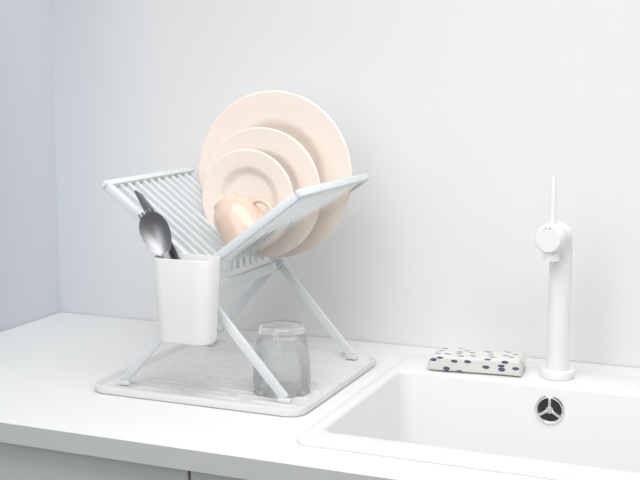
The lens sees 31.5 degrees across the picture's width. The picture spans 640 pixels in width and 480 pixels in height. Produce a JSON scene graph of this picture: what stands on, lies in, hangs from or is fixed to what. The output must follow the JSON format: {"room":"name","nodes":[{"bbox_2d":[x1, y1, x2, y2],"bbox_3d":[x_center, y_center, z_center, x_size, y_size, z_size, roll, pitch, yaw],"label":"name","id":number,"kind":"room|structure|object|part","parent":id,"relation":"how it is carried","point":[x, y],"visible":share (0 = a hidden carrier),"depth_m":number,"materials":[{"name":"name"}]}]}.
{"room":"kitchen","nodes":[
{"label":"kitchen","id":0,"kind":"room"},
{"bbox_2d":[0,0,60,331],"bbox_3d":[-1.213,-0.025,0.919,0.100,2.600,3.200,4,9,22],"label":"wall","id":1,"kind":"structure","parent":0,"point":[29,247],"depth_m":2.28,"materials":[{"name":"paint"}]},
{"bbox_2d":[50,0,639,367],"bbox_3d":[0.861,-0.163,1.833,3.220,2.600,0.100,4,9,22],"label":"wall","id":2,"kind":"structure","parent":0,"point":[460,117],"depth_m":2.08,"materials":[{"name":"paint"}]},
{"bbox_3d":[0.228,1.399,0.528,3.220,0.100,3.400,4,9,22],"label":"floor","id":3,"kind":"structure","parent":0,"visible":0},
{"bbox_2d":[0,442,245,479],"bbox_3d":[0.713,0.745,1.611,3.012,0.865,0.630,4,9,22],"label":"base cabinet","id":4,"kind":"object","parent":3,"relation":"on","point":[17,462],"visible":0.02,"depth_m":1.66,"materials":[{"name":"white"}]},
{"bbox_3d":[0.283,0.718,1.453,0.996,0.760,0.019,4,9,22],"label":"door","id":5,"kind":"part","parent":4,"relation":"part of","materials":[{"name":"white"}]},
{"bbox_2d":[0,312,639,479],"bbox_3d":[0.712,0.301,1.540,3.016,0.030,0.673,4,9,22],"label":"countertop","id":6,"kind":"structure","parent":4,"relation":"on","point":[50,366],"depth_m":1.69,"materials":[{"name":"white laminate"}]},
{"bbox_2d":[94,339,375,416],"bbox_3d":[-0.133,0.224,1.906,0.372,0.013,0.356,4,9,22],"label":"drip tray","id":7,"kind":"object","parent":6,"relation":"on","point":[219,375],"visible":0.72,"depth_m":1.88,"materials":[{"name":"white plastic"}]},
{"bbox_2d":[101,166,369,403],"bbox_3d":[-0.131,0.059,1.900,0.351,0.331,0.303,4,9,22],"label":"dish drying rack","id":8,"kind":"object","parent":7,"relation":"on","point":[303,201],"visible":0.75,"depth_m":1.85,"materials":[{"name":"white plastic"}]},
{"bbox_2d":[153,253,219,345],"bbox_3d":[-0.200,0.090,1.745,0.102,0.132,0.073,4,9,22],"label":"holder","id":9,"kind":"object","parent":8,"relation":"attached to","point":[187,288],"visible":0.96,"depth_m":1.71,"materials":[{"name":"white plastic"}]},
{"bbox_2d":[138,208,171,258],"bbox_3d":[-0.223,0.050,1.750,0.128,0.195,0.006,3,9,22],"label":"fork","id":10,"kind":"object","parent":9,"relation":"in","point":[148,209],"visible":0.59,"depth_m":1.75,"materials":[{"name":"silver metal"}]},
{"bbox_2d":[139,212,171,258],"bbox_3d":[-0.223,0.053,1.731,0.108,0.192,0.018,3,9,18],"label":"tablespoon","id":11,"kind":"object","parent":9,"relation":"in","point":[155,232],"visible":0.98,"depth_m":1.73,"materials":[{"name":"silver metal"}]},
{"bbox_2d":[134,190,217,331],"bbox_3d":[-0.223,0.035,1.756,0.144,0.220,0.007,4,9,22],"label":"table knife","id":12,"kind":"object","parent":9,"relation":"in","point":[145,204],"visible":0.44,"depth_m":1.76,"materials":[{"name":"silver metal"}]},
{"bbox_2d":[214,192,273,244],"bbox_3d":[-0.124,-0.028,1.842,0.086,0.099,0.094,-8,12,-44],"label":"tea cup","id":13,"kind":"object","parent":8,"relation":"on","point":[234,213],"visible":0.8,"depth_m":1.81,"materials":[{"name":"beige ceramic"}]},
{"bbox_2d":[202,149,292,249],"bbox_3d":[-0.119,-0.068,1.907,0.170,0.170,0.016,3,8,21],"label":"plate","id":14,"kind":"object","parent":8,"relation":"attached to","point":[250,173],"visible":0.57,"depth_m":1.90,"materials":[{"name":"beige ceramic"}]},
{"bbox_2d":[202,127,320,257],"bbox_3d":[-0.099,-0.082,1.949,0.224,0.224,0.017,3,8,21],"label":"dinner plate","id":15,"kind":"object","parent":8,"relation":"on","point":[300,168],"visible":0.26,"depth_m":1.93,"materials":[{"name":"beige ceramic"}]},
{"bbox_2d":[198,90,351,257],"bbox_3d":[-0.079,-0.114,1.988,0.293,0.293,0.018,3,8,21],"label":"dinner plate","id":16,"kind":"object","parent":8,"relation":"attached to","point":[292,114],"visible":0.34,"depth_m":1.96,"materials":[{"name":"beige ceramic"}]},
{"bbox_2d":[253,320,310,397],"bbox_3d":[-0.061,0.186,1.804,0.092,0.108,0.092,4,9,22],"label":"drinking glass","id":17,"kind":"object","parent":7,"relation":"on","point":[282,345],"visible":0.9,"depth_m":1.77,"materials":[{"name":"clear glass"}]},
{"bbox_2d":[297,355,639,479],"bbox_3d":[0.449,0.365,1.653,0.840,0.209,0.510,4,9,22],"label":"sink","id":18,"kind":"object","parent":6,"relation":"in","point":[586,426],"visible":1,"depth_m":1.83,"materials":[{"name":"white ceramic"}]},
{"bbox_2d":[428,348,525,375],"bbox_3d":[0.265,0.204,1.917,0.156,0.029,0.071,3,9,17],"label":"sponge","id":19,"kind":"object","parent":18,"relation":"on","point":[446,359],"visible":1,"depth_m":1.89,"materials":[{"name":"offwhite sponge foam with blue spots"}]},
{"bbox_2d":[535,177,573,380],"bbox_3d":[0.383,0.063,1.836,0.054,0.333,0.087,6,10,33],"label":"faucet","id":20,"kind":"object","parent":18,"relation":"on","point":[554,239],"visible":1,"depth_m":1.84,"materials":[{"name":"white metal"}]},
{"bbox_3d":[0.369,-0.062,1.798,0.010,0.075,0.010,6,10,33],"label":"lever handle","id":21,"kind":"part","parent":20,"relation":"part of","materials":[{"name":"white metal"}]}
]}

